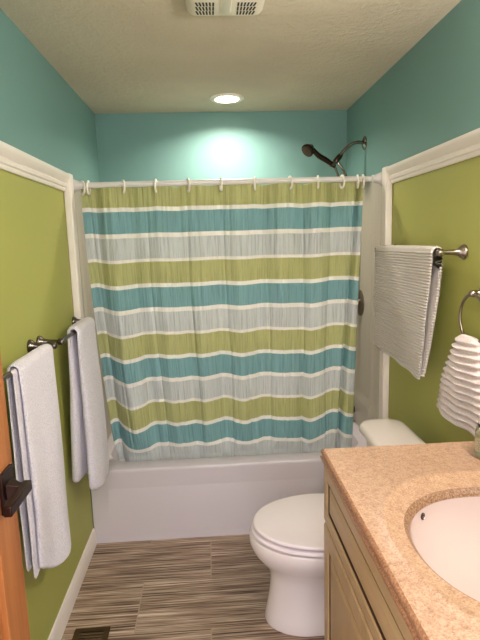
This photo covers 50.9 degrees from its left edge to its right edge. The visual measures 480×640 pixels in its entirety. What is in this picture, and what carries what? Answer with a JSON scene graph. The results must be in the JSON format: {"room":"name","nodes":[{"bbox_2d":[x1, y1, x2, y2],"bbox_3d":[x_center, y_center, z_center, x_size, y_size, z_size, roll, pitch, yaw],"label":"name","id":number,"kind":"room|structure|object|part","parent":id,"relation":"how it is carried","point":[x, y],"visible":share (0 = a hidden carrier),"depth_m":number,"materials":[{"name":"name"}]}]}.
{"room":"bathroom","nodes":[
{"label":"bathroom","id":0,"kind":"room"},
{"bbox_2d":[0,8,98,639],"bbox_3d":[-0.797,0.121,1.793,0.100,2.295,2.997,-2,9,-3],"label":"wall","id":1,"kind":"structure","parent":0,"point":[42,116],"depth_m":1.94,"materials":[{"name":"paint"}]},
{"bbox_2d":[3,339,57,380],"bbox_3d":[-0.685,0.131,1.548,0.096,0.053,0.550,-2,9,-3],"label":"towel bar","id":2,"kind":"object","parent":1,"relation":"attached to","point":[31,345],"visible":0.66,"depth_m":1.77,"materials":[{"name":"silver metal"}]},
{"bbox_2d":[7,344,70,578],"bbox_3d":[-0.638,0.470,1.629,0.074,0.744,0.341,-2,9,-3],"label":"bath towel","id":3,"kind":"object","parent":2,"relation":"hanging from","point":[32,387],"visible":0.98,"depth_m":1.55,"materials":[{"name":"white fabric"}]},
{"bbox_3d":[-0.700,0.093,1.793,0.096,0.053,0.053,-2,9,-3],"label":"post","id":4,"kind":"part","parent":2,"relation":"part of","materials":[{"name":"silver metal"}]},
{"bbox_2d":[0,141,69,190],"bbox_3d":[-0.726,-0.470,1.298,0.034,0.074,1.992,-2,9,-3],"label":"trim","id":5,"kind":"structure","parent":1,"relation":"attached to","point":[13,160],"depth_m":1.81,"materials":[{"name":"white wood"}]},
{"bbox_2d":[36,316,80,344],"bbox_3d":[-0.721,0.045,2.130,0.096,0.053,0.543,-2,9,-3],"label":"towel bar","id":6,"kind":"object","parent":1,"relation":"attached to","point":[60,341],"visible":0.55,"depth_m":1.88,"materials":[{"name":"silver metal"}]},
{"bbox_3d":[-0.706,0.082,1.889,0.096,0.053,0.053,-2,9,-3],"label":"post","id":7,"kind":"part","parent":6,"relation":"part of","materials":[{"name":"silver metal"}]},
{"bbox_3d":[-0.735,0.008,2.372,0.096,0.053,0.053,-2,9,-3],"label":"post","id":8,"kind":"part","parent":6,"relation":"part of","materials":[{"name":"silver metal"}]},
{"bbox_2d":[67,317,108,489],"bbox_3d":[-0.686,0.383,2.263,0.125,0.771,0.292,-2,9,-3],"label":"bath towel","id":9,"kind":"object","parent":6,"relation":"hanging from","point":[89,443],"visible":0.98,"depth_m":2.16,"materials":[{"name":"white fabric"}]},
{"bbox_2d":[48,528,96,639],"bbox_3d":[-0.686,1.266,1.590,0.014,0.088,2.033,-2,9,-3],"label":"baseboard","id":10,"kind":"structure","parent":1,"relation":"attached to","point":[57,631],"depth_m":2.17,"materials":[{"name":"white wood"}]},
{"bbox_2d":[64,173,87,473],"bbox_3d":[-0.767,0.047,2.416,0.034,1.450,0.060,-2,9,-3],"label":"trim","id":11,"kind":"structure","parent":1,"relation":"attached to","point":[69,198],"depth_m":2.34,"materials":[{"name":"white wood"}]},
{"bbox_2d":[61,534,323,639],"bbox_3d":[0.105,1.417,1.086,1.724,0.100,4.897,-2,9,-3],"label":"floor","id":12,"kind":"structure","parent":0,"point":[212,587],"depth_m":2.22,"materials":[{"name":"plastic"}]},
{"bbox_2d":[72,626,109,639],"bbox_3d":[-0.582,1.258,1.895,0.141,0.005,0.266,-2,9,-3],"label":"floor vent","id":13,"kind":"object","parent":12,"relation":"in","point":[92,633],"visible":1,"depth_m":2.00,"materials":[{"name":"brown metal"}]},
{"bbox_2d":[91,420,366,542],"bbox_3d":[-0.021,0.873,2.986,1.520,0.396,0.760,-2,9,-3],"label":"bathtub","id":14,"kind":"object","parent":12,"relation":"on","point":[213,496],"visible":0.44,"depth_m":2.60,"materials":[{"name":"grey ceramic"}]},
{"bbox_3d":[0.003,0.961,2.617,1.354,0.265,0.002,-2,9,-3],"label":"apron panel","id":15,"kind":"part","parent":14,"relation":"part of","materials":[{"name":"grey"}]},
{"bbox_2d":[249,418,425,636],"bbox_3d":[0.381,0.836,2.018,0.690,0.744,0.472,-2,9,-3],"label":"toilet","id":16,"kind":"object","parent":12,"relation":"on","point":[286,534],"visible":0.45,"depth_m":1.95,"materials":[{"name":"white ceramic"}]},
{"bbox_3d":[0.356,1.017,2.044,0.629,0.381,0.394,-2,9,-3],"label":"bowl","id":17,"kind":"part","parent":16,"relation":"part of","materials":[{"name":"white ceramic"}]},
{"bbox_3d":[0.287,0.819,2.009,0.488,0.016,0.406,-2,9,-3],"label":"seat","id":18,"kind":"part","parent":16,"relation":"part of","materials":[{"name":"white plastic"}]},
{"bbox_3d":[0.292,0.793,2.006,0.483,0.021,0.400,-2,9,-3],"label":"lid","id":19,"kind":"part","parent":16,"relation":"part of","materials":[{"name":"white plastic"}]},
{"bbox_3d":[0.616,0.480,1.977,0.198,0.042,0.472,-2,9,-3],"label":"tank lid","id":20,"kind":"part","parent":16,"relation":"part of","materials":[{"name":"white ceramic"}]},
{"bbox_2d":[324,466,413,639],"bbox_3d":[0.551,0.905,1.108,0.589,0.880,0.925,-2,9,-3],"label":"vanity cabinet","id":21,"kind":"object","parent":12,"relation":"on","point":[358,603],"visible":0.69,"depth_m":1.23,"materials":[{"name":"brown wood"}]},
{"bbox_3d":[0.282,0.920,1.323,0.018,0.569,0.465,-2,9,-3],"label":"cabinet door","id":22,"kind":"part","parent":21,"relation":"part of","materials":[{"name":"brown wood"}]},
{"bbox_2d":[320,441,479,639],"bbox_3d":[0.551,0.520,1.031,0.569,0.171,0.970,-2,9,-3],"label":"countertop","id":23,"kind":"structure","parent":21,"relation":"on","point":[415,508],"depth_m":1.17,"materials":[{"name":"stone"}]},
{"bbox_2d":[410,496,479,601],"bbox_3d":[0.570,0.532,1.019,0.423,0.150,0.423,-2,9,-3],"label":"basin","id":24,"kind":"object","parent":23,"relation":"in","point":[445,530],"depth_m":1.17,"materials":[{"name":"white ceramic"}]},
{"bbox_2d":[474,417,479,458],"bbox_3d":[0.681,0.316,1.376,0.073,0.123,0.073,-2,9,-3],"label":"glass jar","id":25,"kind":"object","parent":23,"relation":"on","point":[477,430],"visible":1,"depth_m":1.37,"materials":[{"name":"grey"}]},
{"bbox_2d":[95,110,346,187],"bbox_3d":[-0.074,-0.131,3.267,1.524,2.295,0.100,-2,9,-3],"label":"wall","id":26,"kind":"structure","parent":0,"point":[242,144],"depth_m":3.07,"materials":[{"name":"paint"}]},
{"bbox_2d":[74,182,381,440],"bbox_3d":[-0.048,-0.030,2.857,1.522,1.429,0.741,-2,9,-3],"label":"tub surround","id":27,"kind":"object","parent":26,"relation":"attached to","point":[366,388],"visible":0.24,"depth_m":2.72,"materials":[{"name":"beige plastic"}]},
{"bbox_3d":[-0.790,-0.002,2.816,0.034,1.429,0.741,-2,9,-3],"label":"panel","id":28,"kind":"part","parent":27,"relation":"part of","materials":[{"name":"beige plastic"}]},
{"bbox_2d":[73,172,381,192],"bbox_3d":[-0.048,-0.663,2.421,1.489,0.064,0.064,-2,9,-3],"label":"shower curtain rod","id":29,"kind":"object","parent":27,"relation":"attached to","point":[377,178],"visible":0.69,"depth_m":2.41,"materials":[{"name":"white metal"}]},
{"bbox_3d":[-0.765,-0.636,2.381,0.052,0.064,0.064,-2,9,-3],"label":"rod","id":30,"kind":"part","parent":29,"relation":"part of","materials":[{"name":"white metal"}]},
{"bbox_2d":[79,180,85,194],"bbox_3d":[-0.746,-0.625,2.382,0.010,0.069,0.057,-10,12,-44],"label":"curtain ring","id":31,"kind":"object","parent":29,"relation":"hanging from","point":[82,181],"visible":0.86,"depth_m":2.37,"materials":[{"name":"white plastic"}]},
{"bbox_2d":[86,180,90,194],"bbox_3d":[-0.716,-0.626,2.384,0.010,0.069,0.057,-2,9,-1],"label":"curtain ring","id":32,"kind":"object","parent":29,"relation":"hanging from","point":[88,181],"visible":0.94,"depth_m":2.37,"materials":[{"name":"white plastic"}]},
{"bbox_2d":[122,180,125,193],"bbox_3d":[-0.554,-0.632,2.393,0.010,0.069,0.057,-6,10,-26],"label":"curtain ring","id":33,"kind":"object","parent":29,"relation":"hanging from","point":[123,181],"visible":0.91,"depth_m":2.37,"materials":[{"name":"white plastic"}]},
{"bbox_2d":[186,178,189,192],"bbox_3d":[-0.248,-0.644,2.409,0.010,0.069,0.057,-5,9,-20],"label":"curtain ring","id":34,"kind":"object","parent":29,"relation":"hanging from","point":[188,179],"visible":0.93,"depth_m":2.39,"materials":[{"name":"white plastic"}]},
{"bbox_2d":[219,177,222,191],"bbox_3d":[-0.092,-0.650,2.418,0.010,0.069,0.057,-4,9,-12],"label":"curtain ring","id":35,"kind":"object","parent":29,"relation":"hanging from","point":[221,180],"visible":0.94,"depth_m":2.40,"materials":[{"name":"white plastic"}]},
{"bbox_2d":[81,182,362,461],"bbox_3d":[-0.059,0.074,2.577,1.364,1.486,0.146,-2,9,-3],"label":"shower curtain","id":36,"kind":"object","parent":29,"relation":"hanging from","point":[226,320],"visible":0.96,"depth_m":2.54,"materials":[{"name":"multicoloured fabric"}]},
{"bbox_3d":[-0.048,-0.663,2.421,1.488,0.027,0.027,-2,9,-3],"label":"rod","id":37,"kind":"part","parent":29,"relation":"part of","materials":[{"name":"white metal"}]},
{"bbox_2d":[288,176,292,189],"bbox_3d":[0.242,-0.663,2.436,0.010,0.069,0.057,-5,9,-19],"label":"curtain ring","id":38,"kind":"object","parent":29,"relation":"hanging from","point":[290,177],"visible":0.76,"depth_m":2.42,"materials":[{"name":"white plastic"}]},
{"bbox_2d":[339,174,344,188],"bbox_3d":[0.496,-0.672,2.450,0.010,0.069,0.057,-4,9,-15],"label":"curtain ring","id":39,"kind":"object","parent":29,"relation":"hanging from","point":[342,175],"visible":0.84,"depth_m":2.43,"materials":[{"name":"white plastic"}]},
{"bbox_2d":[356,174,358,188],"bbox_3d":[0.573,-0.675,2.455,0.010,0.069,0.057,-1,9,4],"label":"curtain ring","id":40,"kind":"object","parent":29,"relation":"hanging from","point":[357,175],"visible":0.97,"depth_m":2.43,"materials":[{"name":"white plastic"}]},
{"bbox_3d":[0.669,-0.691,2.460,0.052,0.064,0.064,-2,9,-3],"label":"rod","id":41,"kind":"part","parent":29,"relation":"part of","materials":[{"name":"white"}]},
{"bbox_2d":[358,290,363,315],"bbox_3d":[0.661,-0.099,2.904,0.064,0.149,0.149,-2,9,-3],"label":"shower valve","id":42,"kind":"object","parent":27,"relation":"attached to","point":[360,297],"visible":0.41,"depth_m":2.86,"materials":[{"name":"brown metal"}]},
{"bbox_3d":[0.694,-0.059,2.897,0.034,1.429,0.741,-2,9,-3],"label":"panel","id":43,"kind":"part","parent":27,"relation":"part of","materials":[{"name":"beige plastic"}]},
{"bbox_2d":[0,0,460,113],"bbox_3d":[-0.022,-1.093,1.653,1.724,0.100,2.997,-2,9,-3],"label":"ceiling","id":44,"kind":"structure","parent":0,"point":[118,56],"depth_m":2.04,"materials":[{"name":"white paint"}]},
{"bbox_2d":[185,0,264,15],"bbox_3d":[-0.044,-1.014,1.579,0.258,0.030,0.258,-2,9,-3],"label":"exhaust fan","id":45,"kind":"object","parent":44,"relation":"attached to","point":[194,7],"visible":1,"depth_m":1.63,"materials":[{"name":"beige plastic"}]},
{"bbox_2d":[210,93,243,103],"bbox_3d":[-0.071,-1.207,2.752,0.188,0.012,0.188,-2,9,-3],"label":"recessed light","id":46,"kind":"object","parent":44,"relation":"in","point":[223,98],"visible":1,"depth_m":2.73,"materials":[{"name":"white glass"}]},
{"bbox_2d":[347,0,479,443],"bbox_3d":[0.823,0.059,1.882,0.100,2.295,2.997,-2,9,-3],"label":"wall","id":47,"kind":"structure","parent":0,"point":[429,98],"depth_m":1.94,"materials":[{"name":"paint"}]},
{"bbox_2d":[302,136,366,176],"bbox_3d":[0.526,-0.390,2.835,0.358,1.230,0.098,-3,9,-9],"label":"shower","id":48,"kind":"object","parent":47,"relation":"attached to","point":[308,150],"visible":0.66,"depth_m":2.75,"materials":[{"name":"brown metal"}]},
{"bbox_3d":[0.456,-0.887,2.757,0.151,0.110,0.032,-4,9,-17],"label":"handle","id":49,"kind":"part","parent":48,"relation":"part of","materials":[{"name":"brown metal"}]},
{"bbox_3d":[0.601,-0.924,2.766,0.173,0.115,0.022,-2,9,0],"label":"shower arm","id":50,"kind":"part","parent":48,"relation":"part of","materials":[{"name":"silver metal"}]},
{"bbox_2d":[379,166,391,418],"bbox_3d":[0.719,-0.009,2.498,0.034,1.450,0.060,-2,9,-3],"label":"trim","id":51,"kind":"structure","parent":47,"relation":"attached to","point":[386,219],"depth_m":2.43,"materials":[{"name":"white wood"}]},
{"bbox_2d":[374,244,467,259],"bbox_3d":[0.701,-0.281,2.047,0.098,0.053,0.703,-2,9,-3],"label":"towel bar","id":52,"kind":"object","parent":47,"relation":"attached to","point":[461,252],"visible":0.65,"depth_m":1.72,"materials":[{"name":"silver metal"}]},
{"bbox_2d":[373,245,442,379],"bbox_3d":[0.668,-0.060,2.083,0.068,0.492,0.612,-2,9,-3],"label":"ribbed towel","id":53,"kind":"object","parent":52,"relation":"hanging from","point":[407,278],"visible":1,"depth_m":1.97,"materials":[{"name":"white fabric"}]},
{"bbox_3d":[0.721,-0.232,1.726,0.098,0.053,0.053,-2,9,-3],"label":"post","id":54,"kind":"part","parent":52,"relation":"part of","materials":[{"name":"silver metal"}]},
{"bbox_2d":[386,128,479,182],"bbox_3d":[0.761,-0.526,1.380,0.034,0.074,1.992,-2,9,-3],"label":"trim","id":55,"kind":"structure","parent":47,"relation":"attached to","point":[464,147],"depth_m":1.84,"materials":[{"name":"white wood"}]},
{"bbox_2d":[458,289,479,342],"bbox_3d":[0.757,-0.013,1.610,0.056,0.192,0.170,-2,9,-3],"label":"towel ring","id":56,"kind":"object","parent":47,"relation":"attached to","point":[472,293],"visible":0.84,"depth_m":1.65,"materials":[{"name":"silver metal"}]},
{"bbox_2d":[436,334,479,436],"bbox_3d":[0.742,0.203,1.683,0.075,0.314,0.354,-2,9,-3],"label":"hand towel","id":57,"kind":"object","parent":56,"relation":"hanging from","point":[458,400],"visible":0.98,"depth_m":1.64,"materials":[{"name":"white fabric"}]},
{"bbox_3d":[0.754,-0.085,1.599,0.056,0.047,0.047,-2,9,-3],"label":"post","id":58,"kind":"part","parent":56,"relation":"part of","materials":[{"name":"silver metal"}]},
{"bbox_3d":[0.100,0.311,0.409,1.524,2.295,0.100,-2,9,-3],"label":"wall","id":59,"kind":"structure","parent":0,"visible":0},
{"bbox_2d":[0,353,31,639],"bbox_3d":[-0.506,0.388,0.830,0.092,2.023,0.720,-2,9,-3],"label":"door","id":60,"kind":"structure","parent":59,"relation":"in","point":[14,622],"depth_m":1.14,"materials":[{"name":"brown wood"}]},
{"bbox_3d":[-0.517,0.861,0.902,0.026,0.628,0.504,-2,9,-3],"label":"raised panel","id":61,"kind":"part","parent":60,"relation":"part of","materials":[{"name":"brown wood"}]},
{"bbox_3d":[-0.527,0.383,1.140,0.009,0.094,0.066,-2,9,-3],"label":"handle","id":62,"kind":"part","parent":60,"relation":"part of","materials":[{"name":"brown metal"}]},
{"bbox_3d":[-0.484,0.388,1.099,0.018,0.024,0.123,-2,9,-3],"label":"lever","id":63,"kind":"part","parent":60,"relation":"part of","materials":[{"name":"brown metal"}]}
]}

